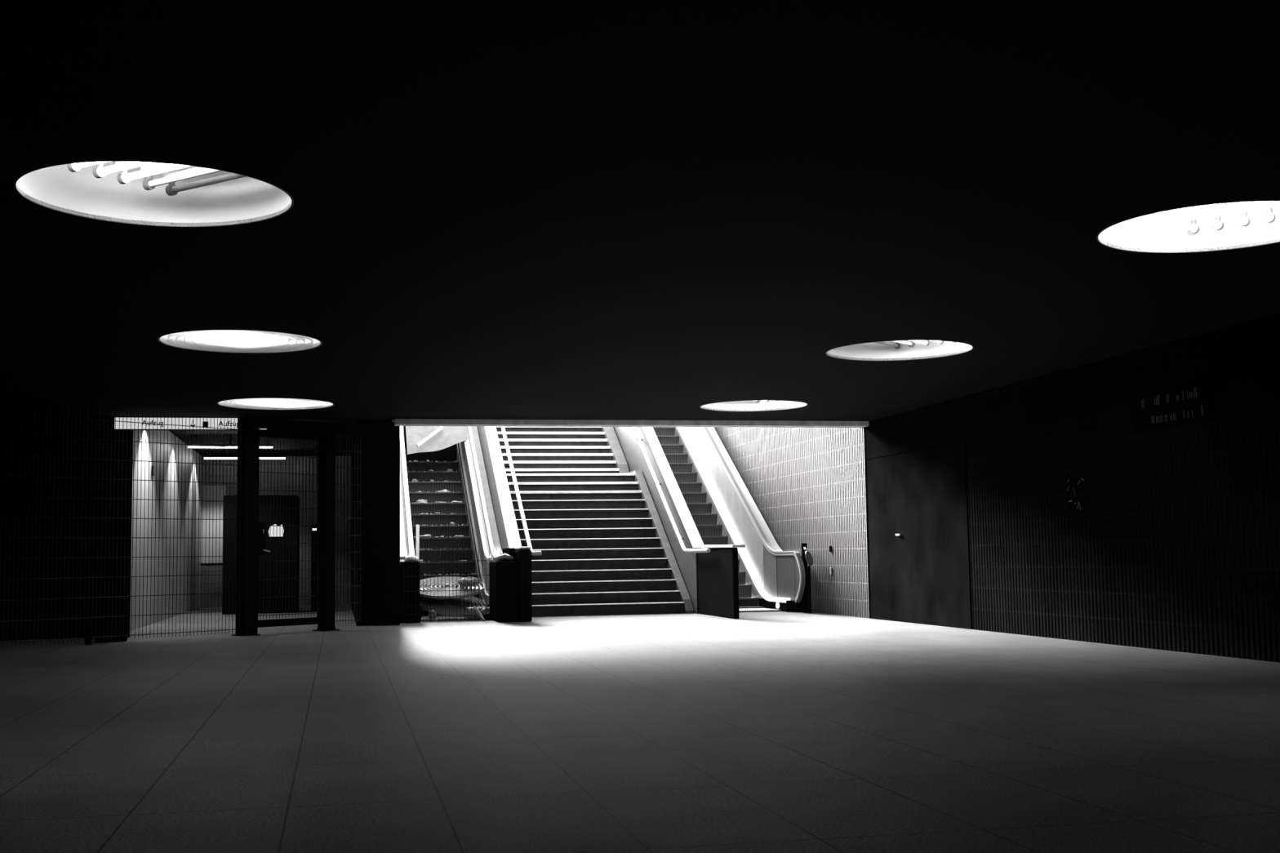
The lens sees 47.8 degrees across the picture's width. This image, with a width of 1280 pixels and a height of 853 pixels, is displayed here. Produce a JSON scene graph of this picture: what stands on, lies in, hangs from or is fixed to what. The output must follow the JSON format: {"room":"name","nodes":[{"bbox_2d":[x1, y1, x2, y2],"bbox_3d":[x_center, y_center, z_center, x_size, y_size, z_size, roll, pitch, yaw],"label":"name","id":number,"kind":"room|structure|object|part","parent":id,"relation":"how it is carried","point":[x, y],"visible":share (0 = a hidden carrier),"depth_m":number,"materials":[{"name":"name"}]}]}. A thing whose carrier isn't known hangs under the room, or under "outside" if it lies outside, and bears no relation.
{"room":"metro station","nodes":[
{"label":"metro station","id":0,"kind":"room"},
{"bbox_2d":[0,417,133,640],"bbox_3d":[-8.215,1.387,19.760,2.380,3.030,0.120,0,-5,-12],"label":"wall","id":1,"kind":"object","parent":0,"point":[81,538],"visible":0.78,"depth_m":19.77,"materials":[{"name":"black tile"}]},
{"bbox_2d":[129,430,201,631],"bbox_3d":[-8.697,1.788,26.290,0.200,3.420,12.880,0,-5,-12],"label":"wall","id":2,"kind":"structure","parent":0,"point":[141,433],"depth_m":25.76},
{"bbox_2d":[187,435,272,448],"bbox_3d":[-7.791,0.288,27.480,1.550,0.246,0.060,0,-5,-12],"label":"strip light","id":3,"kind":"object","parent":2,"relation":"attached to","point":[230,436],"visible":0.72,"depth_m":27.43,"materials":[{"name":"white plastic"}]},
{"bbox_2d":[168,419,355,456],"bbox_3d":[-7.740,0.058,26.753,6.150,0.080,13.080,0,-5,-12],"label":"ceiling","id":4,"kind":"structure","parent":2,"relation":"attached to","point":[275,442],"depth_m":29.36,"materials":[{"name":"black paint"}]},
{"bbox_2d":[280,418,395,419],"bbox_3d":[-6.527,-0.598,20.297,6.090,0.970,0.120,0,-5,-12],"label":"trim","id":5,"kind":"structure","parent":2,"relation":"attached to","point":[281,419],"depth_m":20.72,"materials":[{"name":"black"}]},
{"bbox_2d":[200,456,351,608],"bbox_3d":[-8.069,2.390,33.073,4.200,3.420,0.200,0,-5,-12],"label":"wall","id":6,"kind":"structure","parent":0,"point":[294,480],"depth_m":33.09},
{"bbox_2d":[200,485,226,563],"bbox_3d":[-9.643,2.208,32.639,0.520,1.750,0.040,0,-5,-12],"label":"panel","id":7,"kind":"object","parent":6,"relation":"attached to","point":[216,533],"depth_m":32.62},
{"bbox_2d":[204,456,237,458],"bbox_3d":[-9.048,0.672,31.182,0.679,0.036,0.060,0,-5,-12],"label":"strip light","id":8,"kind":"object","parent":6,"relation":"attached to","point":[205,457],"depth_m":31.15,"materials":[{"name":"white plastic"}]},
{"bbox_2d":[259,456,285,458],"bbox_3d":[-7.986,0.677,31.403,0.534,0.036,0.060,0,-5,-12],"label":"strip light","id":9,"kind":"object","parent":6,"relation":"attached to","point":[260,456],"depth_m":31.37,"materials":[{"name":"white plastic"}]},
{"bbox_2d":[0,0,1279,421],"bbox_3d":[-0.138,-1.596,8.788,13.900,0.700,25.100,0,-5,-12],"label":"ceiling","id":10,"kind":"structure","parent":0,"point":[616,210],"depth_m":8.10,"materials":[{"name":"black paint"}]},
{"bbox_2d":[13,160,293,226],"bbox_3d":[-2.676,-1.484,8.022,1.469,0.424,1.469,0,-5,-12],"label":"ceiling lamp","id":11,"kind":"object","parent":10,"relation":"attached to","point":[132,192],"visible":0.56,"depth_m":8.55,"materials":[{"name":"white ceramic"}]},
{"bbox_2d":[113,417,268,431],"bbox_3d":[-6.249,-0.037,20.131,2.070,0.180,0.075,0,-5,-12],"label":"sign","id":12,"kind":"object","parent":10,"relation":"attached to","point":[228,424],"visible":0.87,"depth_m":20.06,"materials":[{"name":"white metal"}]},
{"bbox_2d":[157,328,322,353],"bbox_3d":[-3.684,-0.989,13.346,1.469,0.424,1.469,0,-5,-12],"label":"ceiling lamp","id":13,"kind":"object","parent":10,"relation":"attached to","point":[218,340],"visible":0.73,"depth_m":13.42,"materials":[{"name":"white ceramic"}]},
{"bbox_2d":[216,397,333,409],"bbox_3d":[-4.694,-0.497,18.629,1.469,0.424,1.469,0,-5,-12],"label":"ceiling lamp","id":14,"kind":"object","parent":10,"relation":"attached to","point":[255,403],"visible":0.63,"depth_m":18.71,"materials":[{"name":"white ceramic"}]},
{"bbox_2d":[699,400,808,411],"bbox_3d":[1.550,-0.490,19.746,1.469,0.424,1.469,0,-5,-12],"label":"ceiling lamp","id":15,"kind":"object","parent":10,"relation":"attached to","point":[745,405],"visible":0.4,"depth_m":20.37,"materials":[{"name":"white ceramic"}]},
{"bbox_2d":[825,339,973,360],"bbox_3d":[2.608,-0.973,14.575,1.469,0.424,1.469,0,-5,-12],"label":"ceiling lamp","id":16,"kind":"object","parent":10,"relation":"attached to","point":[903,349],"visible":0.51,"depth_m":15.17,"materials":[{"name":"white ceramic"}]},
{"bbox_2d":[1096,200,1279,253],"bbox_3d":[3.673,-1.471,9.222,1.469,0.424,1.469,0,-5,-12],"label":"ceiling lamp","id":17,"kind":"object","parent":10,"relation":"attached to","point":[1236,224],"visible":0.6,"depth_m":9.82,"materials":[{"name":"white ceramic"}]},
{"bbox_2d":[0,604,1279,852],"bbox_3d":[-1.428,2.470,14.909,13.900,0.200,38.300,0,-5,-12],"label":"floor","id":18,"kind":"structure","parent":0,"point":[766,731],"depth_m":7.91,"materials":[{"name":"stone"}]},
{"bbox_2d":[0,400,260,646],"bbox_3d":[-6.973,1.265,18.549,0.585,3.020,4.567,-5,-7,41],"label":"mesh fence","id":19,"kind":"object","parent":18,"relation":"on","point":[248,427],"visible":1,"depth_m":19.02,"materials":[{"name":"black metal"}]},
{"bbox_3d":[-6.923,2.591,18.122,0.060,0.300,0.060,-5,-7,40],"label":"post","id":20,"kind":"part","parent":19,"relation":"part of","materials":[{"name":"black metal"}]},
{"bbox_3d":[-5.429,2.872,19.895,0.240,0.015,0.300,-5,-7,40],"label":"plate","id":21,"kind":"part","parent":19,"relation":"part of","materials":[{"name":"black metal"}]},
{"bbox_3d":[-5.446,1.376,20.037,0.200,3.020,0.220,-5,-7,40],"label":"post","id":22,"kind":"part","parent":19,"relation":"part of","materials":[{"name":"black metal"}]},
{"bbox_2d":[257,429,323,627],"bbox_3d":[-4.994,1.444,20.538,0.146,2.760,1.177,-5,-7,41],"label":"gate","id":23,"kind":"object","parent":19,"relation":"attached to","point":[263,623],"visible":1,"depth_m":20.60,"materials":[{"name":"black metal"}]},
{"bbox_3d":[-4.993,2.771,20.432,0.060,0.100,1.100,-5,-7,40],"label":"frame rail","id":24,"kind":"part","parent":23,"relation":"part of","materials":[{"name":"black metal"}]},
{"bbox_3d":[-5.033,0.121,20.671,0.060,0.100,1.100,-5,-7,40],"label":"frame rail","id":25,"kind":"part","parent":23,"relation":"part of","materials":[{"name":"black metal"}]},
{"bbox_2d":[222,494,317,614],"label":"door","id":26,"kind":"structure","parent":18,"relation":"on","point":[274,535],"depth_m":28.41,"materials":[{"name":"black metal"}]},
{"bbox_3d":[-7.170,2.046,28.464,0.300,0.250,0.010,0,-5,-12],"label":"lit pane","id":27,"kind":"part","parent":26,"relation":"part of","materials":[{"name":"grey glass"}]},
{"bbox_3d":[-6.526,2.834,28.963,0.150,1.750,0.160,0,-5,-12],"label":"call post","id":28,"kind":"part","parent":26,"relation":"part of","materials":[{"name":"black metal"}]},
{"bbox_2d":[259,417,364,631],"bbox_3d":[-4.772,1.439,20.843,0.240,3.020,1.884,-5,-7,40],"label":"mesh fence","id":29,"kind":"object","parent":18,"relation":"on","point":[328,429],"visible":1,"depth_m":21.05,"materials":[{"name":"black metal"}]},
{"bbox_3d":[-4.795,0.009,20.971,0.160,0.150,1.880,-5,-7,40],"label":"head rail","id":30,"kind":"part","parent":29,"relation":"part of","materials":[{"name":"black metal"}]},
{"bbox_3d":[-4.550,2.953,20.948,0.240,0.015,0.300,-5,-7,40],"label":"plate","id":31,"kind":"part","parent":29,"relation":"part of","materials":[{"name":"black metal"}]},
{"bbox_3d":[-4.571,1.542,21.076,0.180,2.850,0.170,-5,-7,40],"label":"post","id":32,"kind":"part","parent":29,"relation":"part of","materials":[{"name":"black metal"}]},
{"bbox_3d":[-4.344,1.498,21.353,0.022,2.820,0.548,-5,-7,40],"label":"panel","id":33,"kind":"part","parent":29,"relation":"part of","materials":[{"name":"black metal"}]},
{"bbox_2d":[351,419,399,626],"bbox_3d":[-5.026,1.801,27.054,0.660,3.420,12.880,0,-5,-12],"label":"wall pier","id":34,"kind":"object","parent":18,"relation":"on","point":[379,457],"visible":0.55,"depth_m":22.46,"materials":[{"name":"black"}]},
{"bbox_2d":[427,609,437,622],"bbox_3d":[-3.389,3.087,23.592,0.188,0.190,0.229,0,-5,-12],"label":"lump","id":35,"kind":"object","parent":18,"relation":"on","point":[433,615],"visible":0.94,"depth_m":23.52,"materials":[{"name":"grey"}]},
{"bbox_2d":[400,548,497,623],"bbox_3d":[-3.069,2.571,23.385,1.663,1.170,0.410,0,-5,-12],"label":"barrier","id":36,"kind":"object","parent":18,"relation":"on","point":[407,618],"visible":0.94,"depth_m":23.45,"materials":[{"name":"black metal"}]},
{"bbox_3d":[-3.877,2.699,23.332,0.060,0.930,0.160,0,-5,-12],"label":"post","id":37,"kind":"part","parent":36,"relation":"part of","materials":[{"name":"black metal"}]},
{"bbox_2d":[400,426,502,622],"bbox_3d":[-3.984,1.023,28.426,1.895,5.648,9.330,0,-5,-12],"label":"escalator","id":38,"kind":"object","parent":18,"relation":"on","point":[458,457],"visible":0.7,"depth_m":28.22,"materials":[{"name":"metal"}]},
{"bbox_3d":[-3.826,2.725,23.848,0.350,0.970,0.650,0,-5,-12],"label":"casing","id":39,"kind":"part","parent":38,"relation":"part of","materials":[{"name":"black metal"}]},
{"bbox_2d":[415,524,419,559],"bbox_3d":[-4.110,2.279,26.669,0.062,0.950,0.614,0,-5,-8],"label":"batten","id":40,"kind":"object","parent":38,"relation":"on","point":[417,535],"visible":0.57,"depth_m":26.77,"materials":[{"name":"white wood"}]},
{"bbox_2d":[416,499,427,502],"bbox_3d":[-4.413,1.509,29.130,0.320,0.079,0.123,-1,-5,-1],"label":"litter","id":41,"kind":"object","parent":38,"relation":"on","point":[419,500],"visible":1,"depth_m":29.12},
{"bbox_2d":[419,534,431,537],"bbox_3d":[-4.152,2.113,27.874,0.238,0.062,0.121,-2,-5,7],"label":"litter","id":42,"kind":"object","parent":38,"relation":"on","point":[424,535],"visible":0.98,"depth_m":27.85,"materials":[{"name":"white paper"}]},
{"bbox_2d":[405,426,467,454],"bbox_3d":[-4.254,0.032,30.149,1.240,1.177,0.920,0,-5,-12],"label":"ceiling","id":43,"kind":"structure","parent":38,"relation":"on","point":[449,436],"depth_m":29.94,"materials":[{"name":"white paint"}]},
{"bbox_2d":[416,426,443,447],"bbox_3d":[-4.344,0.205,29.822,0.059,0.476,0.697,-5,-7,42],"label":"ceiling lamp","id":44,"kind":"object","parent":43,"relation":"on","point":[439,428],"visible":0.93,"depth_m":29.79,"materials":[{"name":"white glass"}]},
{"bbox_2d":[408,460,475,575],"bbox_3d":[-4.024,1.732,28.757,1.123,2.395,4.222,0,-5,-12],"label":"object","id":45,"kind":"object","parent":38,"relation":"on","point":[410,460],"visible":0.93,"depth_m":29.09,"materials":[{"name":"grey"}]},
{"bbox_2d":[437,488,450,492],"bbox_3d":[-4.022,1.318,29.649,0.281,0.068,0.135,1,-6,-23],"label":"litter","id":46,"kind":"object","parent":38,"relation":"on","point":[445,490],"visible":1,"depth_m":29.62,"materials":[{"name":"white paper"}]},
{"bbox_2d":[419,576,484,599],"bbox_3d":[-3.262,2.728,24.446,1.240,0.355,1.217,1,-6,-21],"label":"louvres","id":47,"kind":"object","parent":38,"relation":"attached to","point":[441,580],"visible":0.66,"depth_m":24.33,"materials":[{"name":"grey metal"}]},
{"bbox_2d":[457,576,480,586],"bbox_3d":[-2.895,2.619,24.459,0.396,0.153,0.340,0,-5,-12],"label":"plastic bag","id":48,"kind":"object","parent":47,"relation":"on","point":[467,580],"visible":0.89,"depth_m":24.34,"materials":[{"name":"grey plastic"}]},
{"bbox_3d":[-3.432,1.394,28.799,0.030,4.496,8.600,0,-5,-12],"label":"skirt panel","id":49,"kind":"part","parent":38,"relation":"part of","materials":[{"name":"metal"}]},
{"bbox_3d":[-3.405,0.887,28.800,0.020,5.106,8.700,0,-5,-12],"label":"balustrade panel","id":50,"kind":"part","parent":38,"relation":"part of","materials":[{"name":"glass"}]},
{"bbox_2d":[420,595,485,617],"bbox_3d":[-3.188,2.985,24.303,1.199,0.405,1.162,2,-6,-32],"label":"louvres","id":51,"kind":"object","parent":18,"relation":"on","point":[467,600],"visible":0.59,"depth_m":24.17,"materials":[{"name":"grey metal"}]},
{"bbox_2d":[464,616,480,620],"bbox_3d":[-2.747,3.151,23.750,0.312,0.070,0.187,0,-5,-12],"label":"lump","id":52,"kind":"object","parent":18,"relation":"on","point":[473,618],"visible":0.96,"depth_m":23.68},
{"bbox_2d":[465,607,479,615],"bbox_3d":[-2.752,3.042,23.761,0.220,0.120,0.140,1,-5,-17],"label":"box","id":53,"kind":"object","parent":52,"relation":"on","point":[468,611],"visible":0.77,"depth_m":23.69,"materials":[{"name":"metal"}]},
{"bbox_2d":[473,607,485,621],"bbox_3d":[-2.592,3.041,23.386,0.097,0.227,0.299,3,-7,-40],"label":"cardboard","id":54,"kind":"object","parent":18,"relation":"on","point":[476,609],"visible":1,"depth_m":23.36,"materials":[{"name":"grey cardboard"}]},
{"bbox_2d":[482,613,492,620],"bbox_3d":[-2.411,3.118,23.665,0.320,0.111,0.248,-2,-5,14],"label":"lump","id":55,"kind":"object","parent":18,"relation":"on","point":[489,616],"visible":0.43,"depth_m":23.59,"materials":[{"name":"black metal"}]},
{"bbox_2d":[466,426,521,557],"bbox_3d":[-3.000,0.418,28.877,0.220,6.442,9.200,0,-5,-12],"label":"balustrade","id":56,"kind":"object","parent":18,"relation":"on","point":[502,504],"depth_m":26.89,"materials":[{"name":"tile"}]},
{"bbox_2d":[500,426,542,555],"bbox_3d":[-2.726,-0.028,28.804,0.304,5.213,8.773,0,-5,-12],"label":"handrail","id":57,"kind":"object","parent":56,"relation":"attached to","point":[503,429],"visible":0.59,"depth_m":26.25,"materials":[{"name":"silver metal"}]},
{"bbox_2d":[488,546,532,622],"bbox_3d":[-2.114,2.558,23.477,0.550,1.185,1.300,0,-5,-12],"label":"housing","id":58,"kind":"object","parent":18,"relation":"on","point":[510,596],"visible":0.95,"depth_m":22.91,"materials":[{"name":"black metal"}]},
{"bbox_3d":[-2.218,2.673,23.486,0.350,0.960,1.180,0,-5,-12],"label":"casing","id":59,"kind":"part","parent":58,"relation":"part of","materials":[{"name":"black metal"}]},
{"bbox_3d":[-1.940,2.580,23.501,0.200,1.140,1.280,0,-5,-12],"label":"tall casing","id":60,"kind":"part","parent":58,"relation":"part of","materials":[{"name":"black metal"}]},
{"bbox_2d":[495,426,693,617],"bbox_3d":[-1.853,1.699,31.244,3.020,4.282,12.580,0,-5,-12],"label":"staircase","id":61,"kind":"structure","parent":18,"relation":"on","point":[596,526],"depth_m":27.55,"materials":[{"name":"stone"}]},
{"bbox_2d":[622,622,725,626],"bbox_3d":[0.615,2.882,20.951,1.726,0.002,0.382,1,-6,-22],"label":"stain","id":62,"kind":"structure","parent":18,"relation":"on","point":[721,623],"depth_m":20.81,"materials":[{"name":"grey"}]},
{"bbox_2d":[613,426,745,618],"bbox_3d":[0.376,0.347,28.485,0.210,6.412,11.350,0,-5,-12],"label":"wall","id":63,"kind":"structure","parent":18,"relation":"on","point":[711,579],"depth_m":25.89,"materials":[{"name":"tile"}]},
{"bbox_2d":[632,426,710,552],"bbox_3d":[0.118,0.058,28.903,0.156,4.974,9.720,0,-5,-12],"label":"handrail","id":64,"kind":"object","parent":63,"relation":"attached to","point":[679,538],"visible":0.72,"depth_m":26.91,"materials":[{"name":"silver metal"}]},
{"bbox_3d":[1.191,2.620,24.356,0.080,1.120,1.520,0,-5,-12],"label":"panel","id":65,"kind":"part","parent":63,"relation":"part of","materials":[{"name":"black metal"}]},
{"bbox_3d":[1.428,2.511,23.195,0.090,1.120,0.860,0,-5,-12],"label":"panel","id":66,"kind":"part","parent":63,"relation":"part of","materials":[{"name":"black metal"}]},
{"bbox_2d":[653,426,805,612],"bbox_3d":[1.150,0.882,29.394,1.700,5.556,9.755,0,-5,-12],"label":"escalator","id":67,"kind":"object","parent":18,"relation":"on","point":[721,506],"visible":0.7,"depth_m":28.90,"materials":[{"name":"metal"}]},
{"bbox_3d":[1.527,0.848,30.551,0.020,5.162,7.300,0,-5,-12],"label":"balustrade panel","id":68,"kind":"part","parent":67,"relation":"part of","materials":[{"name":"metal"}]},
{"bbox_3d":[1.778,0.774,29.434,0.065,5.353,9.558,0,-5,-12],"label":"moving handrail","id":69,"kind":"part","parent":67,"relation":"part of","materials":[{"name":"grey rubber"}]},
{"bbox_3d":[1.735,3.288,25.802,1.340,0.028,1.000,0,-5,-12],"label":"comb plate","id":70,"kind":"part","parent":67,"relation":"part of","materials":[{"name":"silver metal"}]},
{"bbox_3d":[2.387,2.622,26.390,0.020,1.044,0.840,0,-5,-12],"label":"balustrade panel","id":71,"kind":"part","parent":67,"relation":"part of","materials":[{"name":"grey metal"}]},
{"bbox_3d":[2.582,2.664,25.452,0.020,0.787,1.060,0,-5,-12],"label":"newel panel","id":72,"kind":"part","parent":67,"relation":"part of","materials":[{"name":"grey metal"}]},
{"bbox_3d":[2.718,2.587,24.800,0.020,0.750,0.320,0,-5,-12],"label":"newel panel","id":73,"kind":"part","parent":67,"relation":"part of","materials":[{"name":"grey metal"}]},
{"bbox_2d":[801,542,808,613],"bbox_3d":[2.843,2.605,24.860,0.080,1.190,0.090,0,-5,-12],"label":"signal post","id":74,"kind":"object","parent":18,"relation":"on","point":[804,545],"visible":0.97,"depth_m":24.83,"materials":[{"name":"black metal"}]},
{"bbox_2d":[804,551,813,613],"bbox_3d":[2.885,2.644,24.563,0.090,1.059,0.260,-4,-6,28],"label":"signal post","id":75,"kind":"object","parent":18,"relation":"on","point":[808,556],"visible":1,"depth_m":24.54,"materials":[{"name":"metal"}]},
{"bbox_3d":[2.886,2.773,24.551,0.030,0.800,0.060,0,-5,-12],"label":"stem","id":76,"kind":"part","parent":75,"relation":"part of","materials":[{"name":"black metal"}]},
{"bbox_2d":[713,426,870,618],"bbox_3d":[1.984,1.008,30.441,0.300,5.400,16.270,0,-5,-12],"label":"wall","id":77,"kind":"structure","parent":0,"point":[807,485],"depth_m":24.58,"materials":[{"name":"white tile"}]},
{"bbox_2d":[394,418,869,427],"bbox_3d":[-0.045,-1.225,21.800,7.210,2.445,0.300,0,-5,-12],"label":"trim","id":78,"kind":"structure","parent":77,"relation":"attached to","point":[397,422],"depth_m":21.55,"materials":[{"name":"paint"}]},
{"bbox_2d":[964,312,1279,662],"bbox_3d":[6.598,0.081,8.292,0.300,3.130,21.500,0,-5,-12],"label":"wall","id":79,"kind":"structure","parent":0,"point":[1175,547],"depth_m":14.79,"materials":[{"name":"black tile"}]},
{"bbox_2d":[864,395,973,629],"bbox_3d":[4.039,1.228,20.592,0.288,3.130,3.730,0,-5,-12],"label":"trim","id":80,"kind":"structure","parent":79,"relation":"attached to","point":[944,423],"depth_m":20.45,"materials":[{"name":"metal"}]},
{"bbox_2d":[866,441,972,629],"bbox_3d":[3.886,1.573,20.517,0.055,2.435,3.590,0,-5,-12],"label":"door","id":81,"kind":"structure","parent":79,"relation":"in","point":[917,502],"depth_m":20.27,"materials":[{"name":"metal"}]},
{"bbox_2d":[1066,475,1087,514],"bbox_3d":[4.831,0.757,15.995,0.015,0.420,0.440,0,-5,-12],"label":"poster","id":82,"kind":"object","parent":79,"relation":"attached to","point":[1076,486],"visible":1,"depth_m":15.99,"materials":[{"name":"black paper"}]},
{"bbox_2d":[1130,380,1214,434],"bbox_3d":[5.207,-0.175,14.181,0.021,0.380,1.400,0,-5,-12],"label":"wall sign","id":83,"kind":"object","parent":79,"relation":"attached to","point":[1192,404],"visible":1,"depth_m":14.11,"materials":[{"name":"black"}]}
]}

